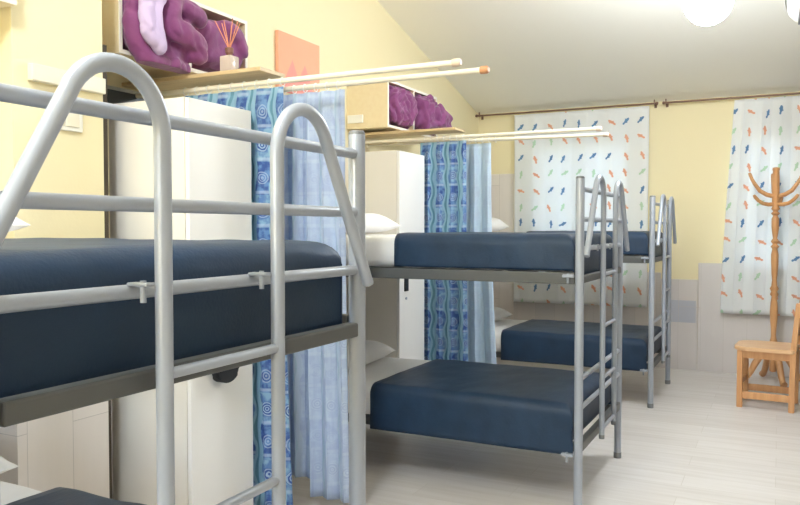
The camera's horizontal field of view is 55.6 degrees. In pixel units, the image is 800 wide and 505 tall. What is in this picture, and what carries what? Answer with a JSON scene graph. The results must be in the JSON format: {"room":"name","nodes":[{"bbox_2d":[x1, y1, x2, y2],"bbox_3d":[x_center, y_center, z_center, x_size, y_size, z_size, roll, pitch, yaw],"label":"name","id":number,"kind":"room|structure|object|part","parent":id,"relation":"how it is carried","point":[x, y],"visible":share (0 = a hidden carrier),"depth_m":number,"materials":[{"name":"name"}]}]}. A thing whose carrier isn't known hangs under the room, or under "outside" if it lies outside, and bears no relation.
{"room":"dormitory","nodes":[
{"label":"dormitory","id":0,"kind":"room"},
{"bbox_2d":[0,0,104,237],"bbox_3d":[-1.491,-0.745,2.975,0.450,3.998,0.405,1,2,27],"label":"wall pier","id":1,"kind":"object","parent":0,"point":[51,33],"visible":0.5,"depth_m":2.85,"materials":[{"name":"yellow paint"}]},
{"bbox_2d":[0,0,16,7],"bbox_3d":[-1.760,-1.024,2.354,0.514,0.345,0.880,1,2,27],"label":"box","id":2,"kind":"object","parent":1,"relation":"attached to","point":[3,3],"visible":1,"depth_m":2.63,"materials":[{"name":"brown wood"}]},
{"bbox_2d":[27,63,105,94],"bbox_3d":[-1.265,-0.660,2.892,0.030,0.062,0.335,1,2,27],"label":"conduit","id":3,"kind":"object","parent":1,"relation":"attached to","point":[39,73],"visible":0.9,"depth_m":2.82,"materials":[{"name":"plastic"}]},
{"bbox_2d":[61,113,82,132],"bbox_3d":[-1.277,-0.513,2.886,0.016,0.095,0.165,1,2,27],"label":"switch plate","id":4,"kind":"object","parent":1,"relation":"attached to","point":[73,122],"visible":0.38,"depth_m":2.92,"materials":[{"name":"white plastic"}]},
{"bbox_2d":[66,113,79,127],"bbox_3d":[-1.257,-0.514,2.914,0.005,0.063,0.060,1,2,27],"label":"switch","id":5,"kind":"object","parent":4,"relation":"attached to","point":[72,120],"depth_m":2.91,"materials":[{"name":"plastic"}]},
{"bbox_2d":[107,0,478,237],"bbox_3d":[-1.323,-0.993,4.027,0.200,4.424,9.270,1,2,27],"label":"wall","id":6,"kind":"structure","parent":0,"point":[350,35],"depth_m":5.62,"materials":[{"name":"yellow paint"}]},
{"bbox_2d":[0,401,109,497],"bbox_3d":[-1.480,0.678,3.011,0.438,1.150,0.414,1,2,27],"label":"wainscoting","id":7,"kind":"structure","parent":6,"relation":"attached to","point":[68,449],"depth_m":2.90,"materials":[{"name":"beige tile"}]},
{"bbox_2d":[102,44,111,498],"bbox_3d":[-1.390,0.202,3.196,0.437,2.090,0.021,1,2,27],"label":"trim","id":8,"kind":"structure","parent":6,"relation":"attached to","point":[104,47],"depth_m":3.08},
{"bbox_2d":[111,400,112,498],"bbox_3d":[-0.380,0.590,5.730,0.010,1.150,5.433,1,2,27],"label":"trim","id":9,"kind":"structure","parent":6,"relation":"attached to","point":[111,400],"depth_m":3.69,"materials":[{"name":"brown wood"}]},
{"bbox_2d":[107,85,144,103],"bbox_3d":[-1.337,-0.736,3.745,0.034,0.130,0.340,1,2,27],"label":"panel","id":10,"kind":"object","parent":6,"relation":"attached to","point":[115,95],"visible":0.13,"depth_m":3.67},
{"bbox_2d":[102,0,247,78],"bbox_3d":[-1.165,-1.048,3.727,0.345,0.345,0.880,1,2,27],"label":"box","id":11,"kind":"object","parent":6,"relation":"attached to","point":[112,34],"visible":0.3,"depth_m":3.30,"materials":[{"name":"brown wood"}]},
{"bbox_2d":[122,0,207,73],"bbox_3d":[-1.170,-1.037,3.488,0.466,0.403,0.473,1,2,27],"label":"quilt","id":12,"kind":"object","parent":11,"relation":"in","point":[160,34],"visible":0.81,"depth_m":3.36,"materials":[{"name":"purple fabric"}]},
{"bbox_2d":[191,19,247,71],"bbox_3d":[-1.008,-1.049,3.904,0.370,0.273,0.359,1,2,27],"label":"quilt","id":13,"kind":"object","parent":11,"relation":"on","point":[210,32],"visible":0.36,"depth_m":3.81,"materials":[{"name":"purple fabric"}]},
{"bbox_2d":[122,66,284,90],"bbox_3d":[-0.950,-0.821,3.616,0.839,0.018,0.190,1,2,27],"label":"shelf board","id":14,"kind":"object","parent":6,"relation":"attached to","point":[253,73],"visible":0.78,"depth_m":3.55,"materials":[{"name":"brown wood"}]},
{"bbox_2d":[214,18,239,70],"bbox_3d":[-0.782,-0.945,3.493,0.100,0.236,0.109,1,2,27],"label":"reed diffuser","id":15,"kind":"object","parent":14,"relation":"on","point":[228,61],"visible":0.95,"depth_m":3.47,"materials":[{"name":"beige"}]},
{"bbox_2d":[220,55,238,70],"bbox_3d":[-0.785,-0.864,3.487,0.064,0.075,0.064,1,2,27],"label":"bottle","id":16,"kind":"object","parent":15,"relation":"attached to","point":[227,62],"depth_m":3.46,"materials":[{"name":"beige"}]},
{"bbox_2d":[275,30,319,93],"bbox_3d":[-0.678,-1.237,5.052,0.026,0.377,0.485,1,2,27],"label":"picture","id":17,"kind":"object","parent":6,"relation":"attached to","point":[294,56],"visible":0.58,"depth_m":5.00},
{"bbox_2d":[135,58,461,98],"bbox_3d":[-0.547,-0.765,3.388,1.764,0.048,0.048,1,2,27],"label":"curtain rod","id":18,"kind":"object","parent":6,"relation":"attached to","point":[456,62],"visible":0.98,"depth_m":3.29,"materials":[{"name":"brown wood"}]},
{"bbox_2d":[185,86,292,504],"bbox_3d":[-0.777,0.216,3.534,0.665,1.920,0.035,1,2,27],"label":"curtain","id":19,"kind":"object","parent":18,"relation":"hanging from","point":[265,105],"visible":0.11,"depth_m":3.46,"materials":[{"name":"blue fabric"}]},
{"bbox_2d":[272,66,489,94],"bbox_3d":[-0.445,-0.769,3.538,1.814,0.048,0.048,1,2,27],"label":"curtain rod","id":20,"kind":"object","parent":6,"relation":"attached to","point":[482,69],"visible":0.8,"depth_m":3.33,"materials":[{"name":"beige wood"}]},
{"bbox_2d":[283,89,348,503],"bbox_3d":[-0.431,0.203,3.562,0.459,1.895,0.063,1,2,27],"label":"curtain","id":21,"kind":"object","parent":20,"relation":"hanging from","point":[317,376],"visible":0.43,"depth_m":3.53,"materials":[{"name":"blue fabric"}]},
{"bbox_2d":[347,82,436,138],"bbox_3d":[-0.045,-1.101,5.962,0.345,0.345,0.880,1,2,27],"label":"box","id":22,"kind":"object","parent":6,"relation":"attached to","point":[369,100],"visible":0.42,"depth_m":5.58,"materials":[{"name":"brown wood"}]},
{"bbox_2d":[348,114,362,123],"bbox_3d":[-0.330,-0.987,5.609,0.130,0.060,0.012,1,2,27],"label":"label plate","id":23,"kind":"object","parent":22,"relation":"attached to","point":[352,119],"visible":1,"depth_m":5.60,"materials":[{"name":"white plastic"}]},
{"bbox_2d":[389,85,417,128],"bbox_3d":[-0.098,-1.093,5.748,0.392,0.296,0.410,1,2,27],"label":"quilt","id":24,"kind":"object","parent":22,"relation":"on","point":[403,111],"visible":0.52,"depth_m":5.61,"materials":[{"name":"purple fabric"}]},
{"bbox_2d":[414,94,452,135],"bbox_3d":[0.151,-1.110,6.142,0.473,0.331,0.476,1,2,27],"label":"quilt","id":25,"kind":"object","parent":22,"relation":"in","point":[431,114],"visible":0.41,"depth_m":5.95,"materials":[{"name":"purple fabric"}]},
{"bbox_2d":[365,127,464,138],"bbox_3d":[0.058,-0.886,5.627,0.839,0.018,0.190,1,2,27],"label":"shelf board","id":26,"kind":"object","parent":6,"relation":"attached to","point":[448,130],"visible":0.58,"depth_m":5.58,"materials":[{"name":"brown wood"}]},
{"bbox_2d":[365,126,601,143],"bbox_3d":[0.493,-0.824,5.371,1.849,0.048,0.048,1,2,27],"label":"curtain rod","id":27,"kind":"object","parent":6,"relation":"attached to","point":[598,128],"visible":0.94,"depth_m":5.31,"materials":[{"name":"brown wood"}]},
{"bbox_2d":[420,140,467,360],"bbox_3d":[0.320,0.157,5.489,0.391,1.912,0.044,1,2,27],"label":"curtain","id":28,"kind":"object","parent":27,"relation":"hanging from","point":[445,301],"visible":0.58,"depth_m":5.48,"materials":[{"name":"blue fabric"}]},
{"bbox_2d":[366,132,608,147],"bbox_3d":[0.574,-0.822,5.521,1.859,0.060,0.048,1,2,27],"label":"curtain rod","id":29,"kind":"object","parent":6,"relation":"attached to","point":[604,134],"visible":0.98,"depth_m":5.42,"materials":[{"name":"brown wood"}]},
{"bbox_2d":[466,143,496,363],"bbox_3d":[0.598,0.159,5.541,0.278,1.905,0.036,1,2,27],"label":"curtain","id":30,"kind":"object","parent":29,"relation":"hanging from","point":[480,295],"visible":0.61,"depth_m":5.54,"materials":[{"name":"blue fabric"}]},
{"bbox_2d":[292,357,799,504],"bbox_3d":[0.174,1.302,3.351,3.550,0.120,9.670,1,2,27],"label":"floor","id":31,"kind":"structure","parent":0,"point":[695,446],"depth_m":4.38,"materials":[{"name":"beige wood"}]},
{"bbox_2d":[109,97,252,504],"bbox_3d":[-0.946,0.305,3.333,0.450,1.875,0.408,1,2,27],"label":"wardrobe","id":32,"kind":"object","parent":31,"relation":"on","point":[213,420],"visible":0.37,"depth_m":3.18,"materials":[{"name":"white wood"}]},
{"bbox_3d":[-0.763,0.277,3.239,0.020,1.806,0.401,1,2,27],"label":"door","id":33,"kind":"part","parent":32,"relation":"part of","materials":[{"name":"white laminate"}]},
{"bbox_2d":[212,367,238,382],"bbox_3d":[-0.741,0.393,3.192,0.047,0.308,0.144,1,2,27],"label":"pouch","id":34,"kind":"object","parent":32,"relation":"hanging from","point":[227,376],"visible":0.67,"depth_m":3.17,"materials":[{"name":"black fabric"}]},
{"bbox_2d":[0,52,373,504],"bbox_3d":[-1.192,0.489,1.829,2.039,1.604,1.111,1,2,27],"label":"bunk bed","id":35,"kind":"object","parent":31,"relation":"on","point":[162,376],"visible":0.9,"depth_m":1.23,"materials":[{"name":"grey metal"}]},
{"bbox_2d":[0,481,41,504],"bbox_3d":[-1.198,0.845,1.881,1.869,0.248,0.918,1,2,27],"label":"mattress","id":36,"kind":"object","parent":35,"relation":"on","point":[9,492],"visible":0.45,"depth_m":2.26,"materials":[{"name":"white fabric"}]},
{"bbox_2d":[0,456,18,473],"bbox_3d":[-1.527,0.643,2.162,0.400,0.130,0.680,1,2,34],"label":"pillow","id":37,"kind":"object","parent":36,"relation":"on","point":[5,465],"visible":1,"depth_m":2.31,"materials":[{"name":"white fabric"}]},
{"bbox_2d":[5,487,144,504],"bbox_3d":[-0.778,0.860,1.671,0.957,0.308,0.948,1,2,27],"label":"bedspread","id":38,"kind":"object","parent":36,"relation":"on","point":[58,495],"visible":1,"depth_m":2.15,"materials":[{"name":"blue fabric"}]},
{"bbox_3d":[-0.325,0.056,1.418,0.024,0.024,0.980,1,2,27],"label":"rail","id":39,"kind":"part","parent":35,"relation":"part of","materials":[{"name":"grey metal"}]},
{"bbox_3d":[-0.325,-0.084,1.413,0.024,0.024,0.980,1,2,27],"label":"rail","id":40,"kind":"part","parent":35,"relation":"part of","materials":[{"name":"grey metal"}]},
{"bbox_3d":[-0.325,-0.225,1.409,0.024,0.024,0.980,1,2,27],"label":"rail","id":41,"kind":"part","parent":35,"relation":"part of","materials":[{"name":"grey metal"}]},
{"bbox_3d":[-0.977,0.166,2.296,1.910,0.054,0.028,1,2,27],"label":"rail","id":42,"kind":"part","parent":35,"relation":"part of","materials":[{"name":"grey metal"}]},
{"bbox_3d":[-0.105,0.496,1.870,0.040,1.564,0.041,1,2,27],"label":"post","id":43,"kind":"part","parent":35,"relation":"part of","materials":[{"name":"grey metal"}]},
{"bbox_3d":[-1.199,0.068,1.856,1.869,0.175,0.918,1,2,27],"label":"mattress","id":44,"kind":"object","parent":35,"relation":"on","visible":0},
{"bbox_2d":[8,217,30,231],"bbox_3d":[-1.447,-0.097,2.098,0.400,0.130,0.680,1,2,20],"label":"pillow","id":45,"kind":"object","parent":44,"relation":"on","point":[17,224],"visible":0.44,"depth_m":2.32,"materials":[{"name":"white fabric"}]},
{"bbox_2d":[0,238,341,397],"bbox_3d":[-0.778,0.084,1.646,0.958,0.220,0.950,1,2,27],"label":"bedspread","id":46,"kind":"object","parent":44,"relation":"on","point":[40,349],"visible":0.77,"depth_m":1.27,"materials":[{"name":"blue fabric"}]},
{"bbox_2d":[345,150,423,412],"bbox_3d":[-0.104,0.238,5.419,0.450,1.875,0.408,1,2,27],"label":"wardrobe","id":47,"kind":"object","parent":31,"relation":"on","point":[394,179],"visible":0.53,"depth_m":5.21,"materials":[{"name":"white wood"}]},
{"bbox_3d":[0.044,0.222,5.224,0.010,0.090,0.055,1,2,27],"label":"lock plate","id":48,"kind":"part","parent":47,"relation":"part of","materials":[{"name":"black plastic"}]},
{"bbox_3d":[0.078,0.209,5.325,0.020,1.806,0.401,1,2,27],"label":"door","id":49,"kind":"part","parent":47,"relation":"part of","materials":[{"name":"white laminate"}]},
{"bbox_2d":[346,174,629,504],"bbox_3d":[0.193,0.404,4.394,2.039,1.609,1.111,1,2,27],"label":"bunk bed","id":50,"kind":"object","parent":31,"relation":"on","point":[611,413],"visible":0.53,"depth_m":3.77,"materials":[{"name":"grey metal"}]},
{"bbox_2d":[347,357,430,413],"bbox_3d":[0.186,0.796,4.448,1.869,0.175,0.918,1,2,27],"label":"mattress","id":51,"kind":"object","parent":50,"relation":"on","point":[385,367],"visible":0.14,"depth_m":4.61,"materials":[{"name":"white fabric"}]},
{"bbox_2d":[347,339,394,369],"bbox_3d":[-0.339,0.629,4.739,0.400,0.130,0.680,1,2,22],"label":"pillow","id":52,"kind":"object","parent":51,"relation":"on","point":[374,350],"visible":0.2,"depth_m":4.75,"materials":[{"name":"white fabric"}]},
{"bbox_2d":[370,359,610,453],"bbox_3d":[0.541,0.823,4.270,1.100,0.247,0.948,1,2,27],"label":"bedspread","id":53,"kind":"object","parent":51,"relation":"on","point":[511,406],"visible":0.86,"depth_m":3.94,"materials":[{"name":"blue fabric"}]},
{"bbox_2d":[346,234,552,270],"bbox_3d":[0.186,-0.018,4.421,1.869,0.175,0.918,1,2,27],"label":"mattress","id":54,"kind":"object","parent":50,"relation":"on","point":[379,248],"visible":0.19,"depth_m":4.07,"materials":[{"name":"white fabric"}]},
{"bbox_2d":[346,213,400,232],"bbox_3d":[-0.339,-0.185,4.713,0.400,0.130,0.680,1,2,32],"label":"pillow","id":55,"kind":"object","parent":54,"relation":"on","point":[374,222],"visible":0.23,"depth_m":4.71,"materials":[{"name":"white fabric"}]},
{"bbox_2d":[394,232,612,273],"bbox_3d":[0.607,-0.003,4.211,0.958,0.220,0.950,1,2,27],"label":"bedspread","id":56,"kind":"object","parent":54,"relation":"on","point":[555,251],"visible":0.8,"depth_m":3.80,"materials":[{"name":"blue fabric"}]},
{"bbox_3d":[-0.031,0.108,3.986,1.910,0.054,0.028,1,2,27],"label":"rail","id":57,"kind":"part","parent":50,"relation":"part of","materials":[{"name":"grey metal"}]},
{"bbox_3d":[-0.004,0.919,4.066,1.910,0.044,0.028,1,2,27],"label":"rail","id":58,"kind":"part","parent":50,"relation":"part of","materials":[{"name":"grey metal"}]},
{"bbox_3d":[0.841,0.439,3.560,0.040,1.569,0.041,1,2,27],"label":"post","id":59,"kind":"part","parent":50,"relation":"part of","materials":[{"name":"grey metal"}]},
{"bbox_3d":[1.060,0.726,4.007,0.024,0.024,0.980,1,2,27],"label":"rail","id":60,"kind":"part","parent":50,"relation":"part of","materials":[{"name":"grey metal"}]},
{"bbox_3d":[1.060,0.586,4.003,0.024,0.024,0.980,1,2,27],"label":"rail","id":61,"kind":"part","parent":50,"relation":"part of","materials":[{"name":"grey metal"}]},
{"bbox_3d":[1.060,-0.031,3.983,0.024,0.024,0.980,1,2,27],"label":"rail","id":62,"kind":"part","parent":50,"relation":"part of","materials":[{"name":"grey metal"}]},
{"bbox_3d":[1.060,-0.171,3.978,0.024,0.024,0.980,1,2,27],"label":"rail","id":63,"kind":"part","parent":50,"relation":"part of","materials":[{"name":"grey metal"}]},
{"bbox_3d":[1.060,-0.312,3.974,0.024,0.024,0.980,1,2,27],"label":"rail","id":64,"kind":"part","parent":50,"relation":"part of","materials":[{"name":"grey metal"}]},
{"bbox_3d":[1.280,0.410,4.436,0.040,1.569,0.041,1,2,27],"label":"post","id":65,"kind":"part","parent":50,"relation":"part of","materials":[{"name":"grey metal"}]},
{"bbox_2d":[496,194,676,407],"bbox_3d":[1.234,0.336,6.505,2.039,1.609,1.111,1,2,27],"label":"bunk bed","id":66,"kind":"object","parent":31,"relation":"on","point":[666,208],"visible":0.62,"depth_m":5.86,"materials":[{"name":"grey metal"}]},
{"bbox_2d":[495,319,527,350],"bbox_3d":[1.227,0.728,6.559,1.869,0.175,0.918,1,2,27],"label":"mattress","id":67,"kind":"object","parent":66,"relation":"on","point":[501,324],"visible":0.09,"depth_m":6.59,"materials":[{"name":"white fabric"}]},
{"bbox_2d":[494,307,512,320],"bbox_3d":[0.702,0.561,6.850,0.400,0.130,0.680,1,2,31],"label":"pillow","id":68,"kind":"object","parent":67,"relation":"on","point":[499,313],"visible":0.18,"depth_m":6.86,"materials":[{"name":"white fabric"}]},
{"bbox_2d":[501,319,661,370],"bbox_3d":[1.557,0.755,6.395,1.155,0.247,0.948,1,2,27],"label":"bedspread","id":69,"kind":"object","parent":67,"relation":"on","point":[533,340],"visible":0.76,"depth_m":6.07,"materials":[{"name":"blue fabric"}]},
{"bbox_3d":[1.037,0.851,6.177,1.910,0.044,0.028,1,2,27],"label":"rail","id":70,"kind":"part","parent":66,"relation":"part of","materials":[{"name":"grey metal"}]},
{"bbox_3d":[1.010,0.040,6.097,1.910,0.054,0.028,1,2,27],"label":"rail","id":71,"kind":"part","parent":66,"relation":"part of","materials":[{"name":"grey metal"}]},
{"bbox_3d":[1.882,0.371,5.671,0.040,1.569,0.041,1,2,27],"label":"post","id":72,"kind":"part","parent":66,"relation":"part of","materials":[{"name":"grey metal"}]},
{"bbox_3d":[2.101,0.658,6.119,0.024,0.024,0.980,1,2,27],"label":"rail","id":73,"kind":"part","parent":66,"relation":"part of","materials":[{"name":"grey metal"}]},
{"bbox_3d":[2.101,0.518,6.114,0.024,0.024,0.980,1,2,27],"label":"rail","id":74,"kind":"part","parent":66,"relation":"part of","materials":[{"name":"grey metal"}]},
{"bbox_3d":[2.321,0.342,6.547,0.040,1.569,0.041,1,2,27],"label":"post","id":75,"kind":"part","parent":66,"relation":"part of","materials":[{"name":"grey metal"}]},
{"bbox_3d":[1.227,-0.086,6.533,1.869,0.175,0.918,1,2,27],"label":"mattress","id":76,"kind":"object","parent":66,"relation":"on","visible":0},
{"bbox_2d":[492,218,508,230],"bbox_3d":[0.702,-0.253,6.824,0.400,0.130,0.680,1,2,23],"label":"pillow","id":77,"kind":"object","parent":76,"relation":"on","point":[497,224],"visible":0.16,"depth_m":6.80,"materials":[{"name":"white fabric"}]},
{"bbox_2d":[527,231,662,256],"bbox_3d":[1.648,-0.071,6.323,0.958,0.220,0.950,1,2,27],"label":"bedspread","id":78,"kind":"object","parent":76,"relation":"on","point":[638,240],"visible":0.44,"depth_m":5.75,"materials":[{"name":"blue fabric"}]},
{"bbox_2d":[735,302,799,413],"bbox_3d":[2.804,0.762,5.763,0.450,0.804,0.420,1,2,32],"label":"chair","id":79,"kind":"object","parent":31,"relation":"on","point":[746,349],"visible":1,"depth_m":5.67,"materials":[{"name":"brown wood"}]},
{"bbox_3d":[2.565,0.950,5.722,0.040,0.431,0.036,1,2,32],"label":"leg","id":80,"kind":"part","parent":79,"relation":"part of","materials":[{"name":"brown wood"}]},
{"bbox_3d":[2.738,0.941,6.003,0.040,0.431,0.036,1,2,32],"label":"leg","id":81,"kind":"part","parent":79,"relation":"part of","materials":[{"name":"brown wood"}]},
{"bbox_3d":[2.792,0.717,5.769,0.420,0.030,0.420,1,2,32],"label":"seat","id":82,"kind":"part","parent":79,"relation":"part of","materials":[{"name":"brown wood"}]},
{"bbox_3d":[2.871,0.770,5.513,0.075,0.804,0.032,1,2,32],"label":"leg","id":83,"kind":"part","parent":79,"relation":"part of","materials":[{"name":"brown wood"}]},
{"bbox_3d":[3.058,0.760,5.816,0.075,0.804,0.032,1,2,32],"label":"leg","id":84,"kind":"part","parent":79,"relation":"part of","materials":[{"name":"brown wood"}]},
{"bbox_2d":[748,167,799,386],"bbox_3d":[3.244,0.196,6.566,0.401,1.866,0.401,-1,2,-38],"label":"coat stand","id":85,"kind":"object","parent":31,"relation":"on","point":[777,197],"visible":0.82,"depth_m":6.54,"materials":[{"name":"brown wood"}]},
{"bbox_2d":[377,0,799,113],"bbox_3d":[0.174,-2.299,3.235,3.550,2.062,9.670,1,2,27],"label":"ceiling","id":86,"kind":"structure","parent":0,"point":[538,54],"depth_m":6.40,"materials":[{"name":"paint"}]},
{"bbox_2d":[683,0,732,25],"bbox_3d":[1.787,-1.719,4.386,0.270,0.798,0.270,1,2,27],"label":"pendant lamp","id":87,"kind":"object","parent":86,"relation":"hanging from","point":[700,12],"visible":1,"depth_m":4.32,"materials":[{"name":"white plastic"}]},
{"bbox_2d":[479,92,799,329],"bbox_3d":[2.294,-0.175,7.539,3.550,2.564,0.200,1,2,27],"label":"wall","id":88,"kind":"structure","parent":0,"point":[690,142],"depth_m":7.19,"materials":[{"name":"yellow paint"}]},
{"bbox_2d":[491,174,513,351],"bbox_3d":[1.017,0.130,8.070,0.400,1.920,0.012,1,2,27],"label":"trim","id":89,"kind":"structure","parent":88,"relation":"attached to","point":[502,185],"depth_m":8.01,"materials":[{"name":"tile"}]},
{"bbox_2d":[475,100,658,119],"bbox_3d":[1.645,-1.435,7.649,1.849,0.065,0.110,1,2,27],"label":"curtain rod","id":90,"kind":"object","parent":88,"relation":"attached to","point":[655,104],"visible":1,"depth_m":7.57,"materials":[{"name":"brown metal"}]},
{"bbox_2d":[513,106,648,306],"bbox_3d":[1.782,-0.445,7.568,1.341,1.931,0.048,1,2,27],"label":"curtain","id":91,"kind":"object","parent":90,"relation":"hanging from","point":[546,171],"visible":0.68,"depth_m":7.55,"materials":[{"name":"white fabric"}]},
{"bbox_2d":[513,272,660,366],"bbox_3d":[1.859,0.643,7.665,1.478,0.920,0.012,1,2,27],"label":"trim","id":92,"kind":"structure","parent":88,"relation":"attached to","point":[521,310],"depth_m":7.63,"materials":[{"name":"wood"}]},
{"bbox_2d":[660,279,697,369],"bbox_3d":[2.670,0.686,7.260,0.333,0.860,0.012,1,2,27],"label":"trim","id":93,"kind":"structure","parent":88,"relation":"attached to","point":[683,354],"depth_m":7.24,"materials":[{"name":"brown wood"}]},
{"bbox_2d":[665,300,695,322],"bbox_3d":[2.671,0.561,7.254,0.300,0.210,0.015,1,2,27],"label":"trim","id":94,"kind":"structure","parent":88,"relation":"attached to","point":[681,310],"depth_m":7.23,"materials":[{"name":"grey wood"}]},
{"bbox_2d":[662,92,799,106],"bbox_3d":[3.061,-1.412,6.940,1.246,0.065,0.110,1,2,27],"label":"curtain rod","id":95,"kind":"object","parent":88,"relation":"attached to","point":[795,93],"visible":1,"depth_m":6.92,"materials":[{"name":"brown metal"}]},
{"bbox_2d":[720,95,799,316],"bbox_3d":[3.276,-0.411,6.819,0.705,1.951,0.052,1,2,27],"label":"curtain","id":96,"kind":"object","parent":95,"relation":"hanging from","point":[765,131],"visible":0.93,"depth_m":6.83,"materials":[{"name":"white fabric"}]},
{"bbox_2d":[697,263,799,377],"bbox_3d":[3.238,0.615,6.973,0.932,1.020,0.012,1,2,27],"label":"wall panel","id":97,"kind":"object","parent":88,"relation":"attached to","point":[718,333],"depth_m":7.09,"materials":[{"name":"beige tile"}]},
{"bbox_3d":[1.672,-0.944,2.528,0.200,4.424,9.270,1,2,27],"label":"wall","id":98,"kind":"structure","parent":0,"visible":0},
{"bbox_2d":[784,0,799,24],"bbox_3d":[2.442,-1.603,4.543,0.242,0.298,0.800,1,2,27],"label":"pendant lamp","id":99,"kind":"object","parent":98,"relation":"attached to","point":[792,6],"visible":1,"depth_m":4.74,"materials":[{"name":"white plastic"}]}
]}

